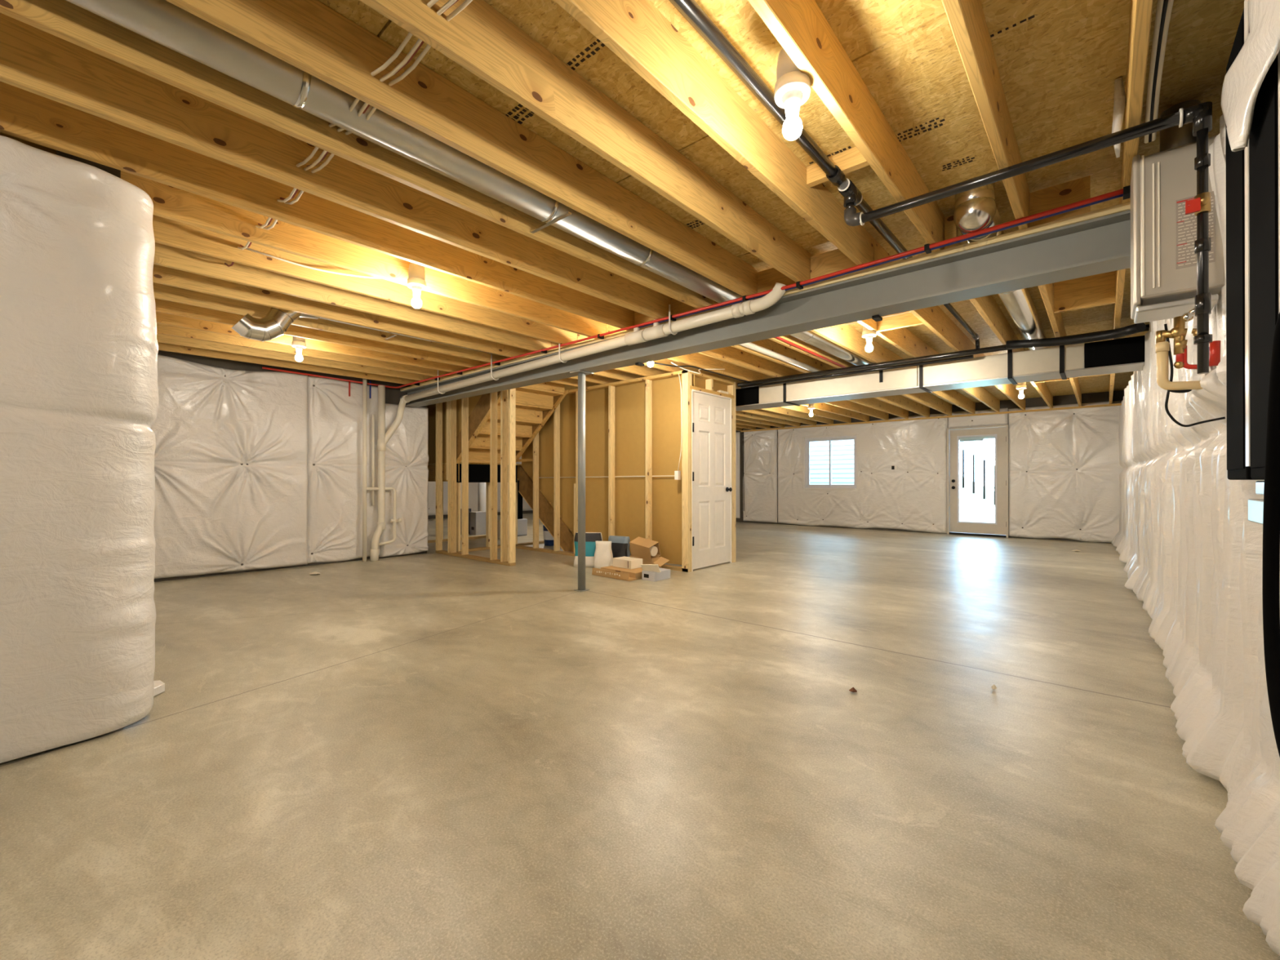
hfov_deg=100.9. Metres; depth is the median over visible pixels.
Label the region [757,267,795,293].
blocking
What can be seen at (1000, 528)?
door
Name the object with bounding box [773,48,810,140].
fixture
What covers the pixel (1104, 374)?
blocking
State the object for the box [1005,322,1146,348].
gas pipe
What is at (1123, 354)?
duct
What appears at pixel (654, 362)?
electrical cable
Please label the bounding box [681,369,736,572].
closet frame
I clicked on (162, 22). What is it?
duct
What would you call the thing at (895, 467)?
wall outlet
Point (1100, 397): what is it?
wall
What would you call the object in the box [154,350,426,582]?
wall
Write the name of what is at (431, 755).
floor
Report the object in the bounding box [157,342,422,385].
joist
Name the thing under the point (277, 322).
duct elbow
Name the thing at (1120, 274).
joist
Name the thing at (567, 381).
joist
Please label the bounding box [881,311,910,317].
blocking
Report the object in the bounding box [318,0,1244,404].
ceiling
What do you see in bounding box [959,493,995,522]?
ground
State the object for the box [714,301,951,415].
joist
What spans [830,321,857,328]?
blocking
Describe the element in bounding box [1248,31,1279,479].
electrical panel
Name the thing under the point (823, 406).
joist
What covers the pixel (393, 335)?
strap
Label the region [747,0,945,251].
joist
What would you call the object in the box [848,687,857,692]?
paper scrap
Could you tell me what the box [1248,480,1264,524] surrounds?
label
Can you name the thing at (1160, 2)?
electrical cable
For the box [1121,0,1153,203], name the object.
joist
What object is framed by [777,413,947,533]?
blanket
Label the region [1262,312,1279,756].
electrical cable
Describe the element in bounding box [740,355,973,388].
gas pipe
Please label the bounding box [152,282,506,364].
joist
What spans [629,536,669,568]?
carton
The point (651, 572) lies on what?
carton
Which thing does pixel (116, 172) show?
wall
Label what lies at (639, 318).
blocking
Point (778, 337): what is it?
pipe
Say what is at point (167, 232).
joist
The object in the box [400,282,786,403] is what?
drain pipe
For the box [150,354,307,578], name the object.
blanket
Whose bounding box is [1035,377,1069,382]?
blocking
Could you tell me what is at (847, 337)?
joist
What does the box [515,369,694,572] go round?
wall
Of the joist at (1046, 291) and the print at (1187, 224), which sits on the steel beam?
the joist at (1046, 291)
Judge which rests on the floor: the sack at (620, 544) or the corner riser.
the sack at (620, 544)
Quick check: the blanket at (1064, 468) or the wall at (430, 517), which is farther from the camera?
the wall at (430, 517)
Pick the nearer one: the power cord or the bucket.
the power cord
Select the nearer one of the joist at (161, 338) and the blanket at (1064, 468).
the joist at (161, 338)
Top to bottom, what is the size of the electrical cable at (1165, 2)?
0.186 m
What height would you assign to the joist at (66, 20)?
0.234 m
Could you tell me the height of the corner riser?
1.250 m
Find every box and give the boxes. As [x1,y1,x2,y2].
[612,556,642,568]
[674,471,680,479]
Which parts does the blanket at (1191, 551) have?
edge strip, edge strip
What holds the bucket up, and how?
on the floor
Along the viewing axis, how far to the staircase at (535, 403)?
7.94 m
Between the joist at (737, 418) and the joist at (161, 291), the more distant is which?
the joist at (737, 418)
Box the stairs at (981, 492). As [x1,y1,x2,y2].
[959,440,995,506]
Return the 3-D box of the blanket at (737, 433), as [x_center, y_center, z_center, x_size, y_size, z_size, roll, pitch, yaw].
[-0.064,-0.124,16.443,7.200,2.300,0.082,0,0,41]
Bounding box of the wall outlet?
[891,465,897,470]
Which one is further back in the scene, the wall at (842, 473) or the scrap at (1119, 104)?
the wall at (842, 473)
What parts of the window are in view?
frame, sash, sash rail, frame, frame, sash, sash rail, frame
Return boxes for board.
[740,403,1121,431]
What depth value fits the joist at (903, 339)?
5.60 m
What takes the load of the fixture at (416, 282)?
attached to the joist at (170, 202)
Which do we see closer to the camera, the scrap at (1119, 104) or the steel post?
the scrap at (1119, 104)
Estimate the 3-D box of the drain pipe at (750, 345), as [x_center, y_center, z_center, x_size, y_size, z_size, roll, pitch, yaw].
[1.486,-1.366,5.786,0.058,0.060,3.150,0,0,41]
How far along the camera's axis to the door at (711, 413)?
6.67 m
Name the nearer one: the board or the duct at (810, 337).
the duct at (810, 337)
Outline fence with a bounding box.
[959,486,995,506]
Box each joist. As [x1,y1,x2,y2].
[0,0,714,308]
[0,13,670,319]
[0,81,634,330]
[0,132,605,338]
[152,214,577,346]
[152,264,527,358]
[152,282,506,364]
[153,242,551,352]
[154,297,486,368]
[155,311,468,373]
[156,323,451,377]
[156,333,435,382]
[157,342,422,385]
[165,0,759,296]
[360,0,813,281]
[486,362,800,426]
[506,357,817,425]
[527,349,833,424]
[551,342,851,422]
[554,0,874,270]
[577,333,869,421]
[605,324,888,420]
[697,346,908,418]
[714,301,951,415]
[732,338,929,417]
[735,415,785,427]
[735,419,770,428]
[735,423,755,430]
[735,426,742,431]
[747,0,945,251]
[810,323,975,413]
[857,318,999,412]
[874,239,1025,410]
[941,0,1030,230]
[957,242,1053,408]
[1038,283,1081,406]
[1109,170,1125,404]
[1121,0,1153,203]
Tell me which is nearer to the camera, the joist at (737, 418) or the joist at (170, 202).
the joist at (170, 202)
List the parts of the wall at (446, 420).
brown panel, plate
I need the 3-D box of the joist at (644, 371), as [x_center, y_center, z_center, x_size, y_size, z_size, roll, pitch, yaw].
[1.947,-1.432,8.862,0.038,0.234,8.760,0,0,41]
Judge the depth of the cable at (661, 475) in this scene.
7.19 m
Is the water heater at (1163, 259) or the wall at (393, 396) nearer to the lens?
the water heater at (1163, 259)
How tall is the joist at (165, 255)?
0.234 m
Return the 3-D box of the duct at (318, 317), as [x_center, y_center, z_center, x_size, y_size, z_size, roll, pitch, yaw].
[-1.991,-1.450,5.314,0.156,0.156,2.350,0,0,41]
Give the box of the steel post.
[569,369,593,591]
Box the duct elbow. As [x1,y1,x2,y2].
[231,306,319,342]
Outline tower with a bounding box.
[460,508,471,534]
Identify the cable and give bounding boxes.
[224,0,458,266]
[237,0,457,249]
[245,247,381,279]
[262,0,472,230]
[296,0,438,167]
[538,475,674,478]
[653,362,747,382]
[671,361,724,373]
[677,373,682,470]
[742,431,744,511]
[1144,0,1164,143]
[1148,0,1168,142]
[1151,0,1173,141]
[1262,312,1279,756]
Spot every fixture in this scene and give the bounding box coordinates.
[291,336,306,361]
[407,262,426,308]
[647,361,653,367]
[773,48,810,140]
[807,403,814,417]
[862,325,876,351]
[1016,382,1026,399]
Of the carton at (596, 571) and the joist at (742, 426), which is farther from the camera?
the joist at (742, 426)
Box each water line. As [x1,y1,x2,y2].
[262,185,1130,388]
[638,194,1123,328]
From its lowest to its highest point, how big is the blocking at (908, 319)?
0.233 m
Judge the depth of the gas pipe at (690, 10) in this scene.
2.02 m
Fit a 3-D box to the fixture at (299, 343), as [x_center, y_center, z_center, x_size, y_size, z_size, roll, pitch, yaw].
[-3.266,-1.290,5.083,0.368,0.289,0.120,0,0,41]
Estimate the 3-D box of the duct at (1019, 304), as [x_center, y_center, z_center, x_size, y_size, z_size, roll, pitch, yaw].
[3.635,-1.436,4.930,0.182,0.182,4.600,0,0,41]
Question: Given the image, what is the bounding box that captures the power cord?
[1164,324,1225,426]
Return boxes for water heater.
[517,480,527,535]
[1130,99,1225,323]
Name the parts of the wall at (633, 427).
plate, plate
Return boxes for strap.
[385,334,396,339]
[529,211,571,234]
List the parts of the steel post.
cap plate, plate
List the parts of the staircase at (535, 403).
landing post, landing plate, landing post, landing post, landing plate, landing post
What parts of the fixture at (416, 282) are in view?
bulb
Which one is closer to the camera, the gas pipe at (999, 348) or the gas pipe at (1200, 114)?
the gas pipe at (1200, 114)
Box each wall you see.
[56,150,120,177]
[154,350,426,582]
[426,387,515,566]
[427,510,533,519]
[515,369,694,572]
[735,390,1124,543]
[809,440,853,484]
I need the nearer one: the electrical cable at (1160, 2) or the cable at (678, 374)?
the electrical cable at (1160, 2)
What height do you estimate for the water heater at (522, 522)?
1.319 m
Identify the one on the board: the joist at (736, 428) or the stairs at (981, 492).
the joist at (736, 428)
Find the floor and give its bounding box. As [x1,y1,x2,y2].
[0,513,1279,959]
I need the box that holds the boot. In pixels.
[953,177,1006,243]
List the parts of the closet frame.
plate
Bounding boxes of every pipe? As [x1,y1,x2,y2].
[362,378,367,561]
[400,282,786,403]
[668,0,912,259]
[737,324,1149,386]
[739,342,821,372]
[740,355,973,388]
[774,336,846,367]
[861,101,1212,373]
[943,303,980,348]
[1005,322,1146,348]
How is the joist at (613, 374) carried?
on the steel beam
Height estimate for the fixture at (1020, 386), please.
0.289 m
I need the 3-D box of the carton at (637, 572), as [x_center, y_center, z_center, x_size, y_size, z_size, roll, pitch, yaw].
[-0.153,1.046,6.080,0.560,0.054,0.302,0,0,43]
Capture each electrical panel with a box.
[1225,8,1264,479]
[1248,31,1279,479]
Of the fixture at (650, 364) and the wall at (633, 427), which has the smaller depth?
the fixture at (650, 364)
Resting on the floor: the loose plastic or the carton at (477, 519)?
the carton at (477, 519)
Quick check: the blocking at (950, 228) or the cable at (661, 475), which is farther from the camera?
the cable at (661, 475)
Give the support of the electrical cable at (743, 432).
hanging from the board
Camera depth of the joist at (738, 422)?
12.79 m
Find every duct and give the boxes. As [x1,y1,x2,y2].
[66,0,742,302]
[318,317,517,359]
[735,335,1144,411]
[790,330,872,365]
[997,288,1050,350]
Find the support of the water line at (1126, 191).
attached to the steel beam
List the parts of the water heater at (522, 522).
tank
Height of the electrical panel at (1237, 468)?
1.275 m
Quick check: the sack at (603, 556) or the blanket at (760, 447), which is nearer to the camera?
the sack at (603, 556)
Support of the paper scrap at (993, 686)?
on the floor
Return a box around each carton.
[469,511,485,535]
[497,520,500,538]
[591,567,641,581]
[600,565,643,577]
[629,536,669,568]
[640,564,670,581]
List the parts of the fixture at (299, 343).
bulb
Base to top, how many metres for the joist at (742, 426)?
0.234 m
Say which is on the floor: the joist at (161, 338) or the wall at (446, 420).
the wall at (446, 420)
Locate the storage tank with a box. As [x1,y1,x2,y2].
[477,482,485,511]
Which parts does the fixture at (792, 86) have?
bulb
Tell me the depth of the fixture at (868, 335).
4.71 m
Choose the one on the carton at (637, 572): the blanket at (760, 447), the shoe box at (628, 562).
the shoe box at (628, 562)
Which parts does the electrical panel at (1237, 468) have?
plate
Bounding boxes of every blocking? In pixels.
[634,311,655,324]
[670,297,696,315]
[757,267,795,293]
[806,146,869,187]
[810,248,861,279]
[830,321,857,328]
[877,311,923,332]
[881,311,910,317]
[944,215,957,248]
[1030,175,1090,226]
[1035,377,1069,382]
[1053,271,1115,313]
[1073,373,1110,377]
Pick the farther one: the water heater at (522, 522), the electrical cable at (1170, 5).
the water heater at (522, 522)
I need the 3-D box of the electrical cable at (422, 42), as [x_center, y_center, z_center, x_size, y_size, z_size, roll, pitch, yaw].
[-1.231,-1.406,2.166,4.102,0.069,0.012,0,0,41]
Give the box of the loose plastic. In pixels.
[1221,0,1279,151]
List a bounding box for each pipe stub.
[348,381,350,396]
[369,380,371,398]
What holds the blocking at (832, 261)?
on the steel beam
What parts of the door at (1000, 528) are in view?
panel, glass trim, glass trim, panel, panel, glass trim, blind rail, glass trim, panel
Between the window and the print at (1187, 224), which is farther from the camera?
the window
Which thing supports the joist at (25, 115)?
on the steel beam
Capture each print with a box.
[1177,196,1213,266]
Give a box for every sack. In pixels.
[573,532,602,567]
[594,540,613,568]
[608,535,631,558]
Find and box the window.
[802,433,858,490]
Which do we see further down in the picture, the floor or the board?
the floor
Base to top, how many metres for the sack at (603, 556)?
0.338 m
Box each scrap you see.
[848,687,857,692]
[991,684,996,689]
[1111,76,1125,158]
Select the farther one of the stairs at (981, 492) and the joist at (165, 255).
the stairs at (981, 492)
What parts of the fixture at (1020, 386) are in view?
bulb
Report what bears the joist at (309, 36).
on the steel beam
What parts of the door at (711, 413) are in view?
knob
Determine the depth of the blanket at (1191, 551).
2.11 m
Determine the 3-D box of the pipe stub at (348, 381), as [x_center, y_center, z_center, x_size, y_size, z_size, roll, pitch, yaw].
[-3.874,-1.223,7.048,0.020,0.215,0.020,0,0,41]
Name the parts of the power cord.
cord coil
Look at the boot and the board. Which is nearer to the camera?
the boot
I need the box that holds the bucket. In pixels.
[542,524,554,546]
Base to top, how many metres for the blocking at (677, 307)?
0.205 m
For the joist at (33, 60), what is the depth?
2.29 m
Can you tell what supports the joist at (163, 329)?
on the steel beam
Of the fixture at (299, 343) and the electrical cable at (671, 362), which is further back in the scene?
the electrical cable at (671, 362)
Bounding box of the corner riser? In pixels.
[371,414,374,505]
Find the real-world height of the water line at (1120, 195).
0.023 m
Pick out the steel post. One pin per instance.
(581, 374)
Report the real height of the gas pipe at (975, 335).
0.151 m
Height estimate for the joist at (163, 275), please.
0.234 m
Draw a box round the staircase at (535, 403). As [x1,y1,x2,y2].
[427,382,573,552]
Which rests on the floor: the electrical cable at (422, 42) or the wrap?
the wrap
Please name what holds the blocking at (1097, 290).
attached to the joist at (1120, 274)
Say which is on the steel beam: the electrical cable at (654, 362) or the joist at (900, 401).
the joist at (900, 401)
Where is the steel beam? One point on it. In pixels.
(1097, 242)
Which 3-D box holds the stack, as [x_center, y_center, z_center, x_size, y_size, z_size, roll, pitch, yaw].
[-3.511,-0.100,7.292,0.530,2.400,0.190,0,0,-43]
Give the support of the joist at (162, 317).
on the steel beam
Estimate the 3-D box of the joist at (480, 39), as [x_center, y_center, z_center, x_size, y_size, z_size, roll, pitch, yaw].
[-0.956,-1.454,1.247,0.038,0.234,6.505,0,0,41]
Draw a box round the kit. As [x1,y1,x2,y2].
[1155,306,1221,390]
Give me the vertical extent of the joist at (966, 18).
0.234 m
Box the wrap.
[0,135,164,763]
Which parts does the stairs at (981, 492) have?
handrail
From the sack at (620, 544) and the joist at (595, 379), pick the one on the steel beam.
the joist at (595, 379)
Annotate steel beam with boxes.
[400,201,1130,407]
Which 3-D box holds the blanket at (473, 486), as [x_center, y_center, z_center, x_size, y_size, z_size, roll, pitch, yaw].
[-5.258,-0.125,16.067,0.083,2.300,7.200,0,0,41]
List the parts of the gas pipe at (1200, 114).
valve handle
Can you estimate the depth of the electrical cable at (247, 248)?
3.44 m
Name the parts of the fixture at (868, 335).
bulb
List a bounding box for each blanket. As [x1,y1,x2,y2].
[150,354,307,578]
[307,376,380,563]
[378,403,428,557]
[427,447,532,515]
[735,431,739,518]
[742,426,777,523]
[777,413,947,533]
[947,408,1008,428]
[1008,400,1123,542]
[1111,0,1279,955]
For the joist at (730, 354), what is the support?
on the steel beam
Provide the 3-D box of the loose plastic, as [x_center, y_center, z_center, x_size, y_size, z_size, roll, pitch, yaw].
[1.368,-1.000,1.176,0.026,0.372,0.909,0,0,41]
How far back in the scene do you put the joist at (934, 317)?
5.01 m
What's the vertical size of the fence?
1.300 m
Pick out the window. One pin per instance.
(806, 441)
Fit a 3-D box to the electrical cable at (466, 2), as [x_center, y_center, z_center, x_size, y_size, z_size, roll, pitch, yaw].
[-0.914,-1.396,1.911,3.289,0.062,0.012,0,0,41]
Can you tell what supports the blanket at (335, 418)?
attached to the wall at (393, 396)
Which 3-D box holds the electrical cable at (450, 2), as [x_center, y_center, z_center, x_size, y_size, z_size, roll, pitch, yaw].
[-1.086,-1.394,2.023,3.696,0.062,0.012,0,0,41]
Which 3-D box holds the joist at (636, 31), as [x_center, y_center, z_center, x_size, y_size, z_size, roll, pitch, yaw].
[-0.651,-1.454,0.979,0.038,0.234,6.505,0,0,41]
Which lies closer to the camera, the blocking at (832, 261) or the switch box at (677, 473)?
the blocking at (832, 261)
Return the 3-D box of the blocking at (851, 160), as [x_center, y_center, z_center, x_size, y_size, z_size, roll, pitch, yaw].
[0.972,-1.522,2.545,0.400,0.088,0.040,0,0,41]
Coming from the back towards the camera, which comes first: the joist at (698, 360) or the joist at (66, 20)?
the joist at (698, 360)
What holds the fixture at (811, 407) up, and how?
attached to the joist at (823, 406)
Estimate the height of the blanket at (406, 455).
2.177 m
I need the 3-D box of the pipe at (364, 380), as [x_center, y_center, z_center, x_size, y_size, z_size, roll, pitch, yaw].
[-3.709,-0.151,7.119,0.052,2.498,0.051,0,0,41]
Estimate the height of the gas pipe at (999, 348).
0.056 m
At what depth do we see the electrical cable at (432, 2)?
1.78 m
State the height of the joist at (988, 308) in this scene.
0.234 m
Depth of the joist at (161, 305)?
5.06 m
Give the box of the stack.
[366,385,405,561]
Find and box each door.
[691,389,732,571]
[946,424,1008,537]
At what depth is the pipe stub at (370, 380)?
7.24 m
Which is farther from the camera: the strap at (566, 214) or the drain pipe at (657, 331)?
the drain pipe at (657, 331)

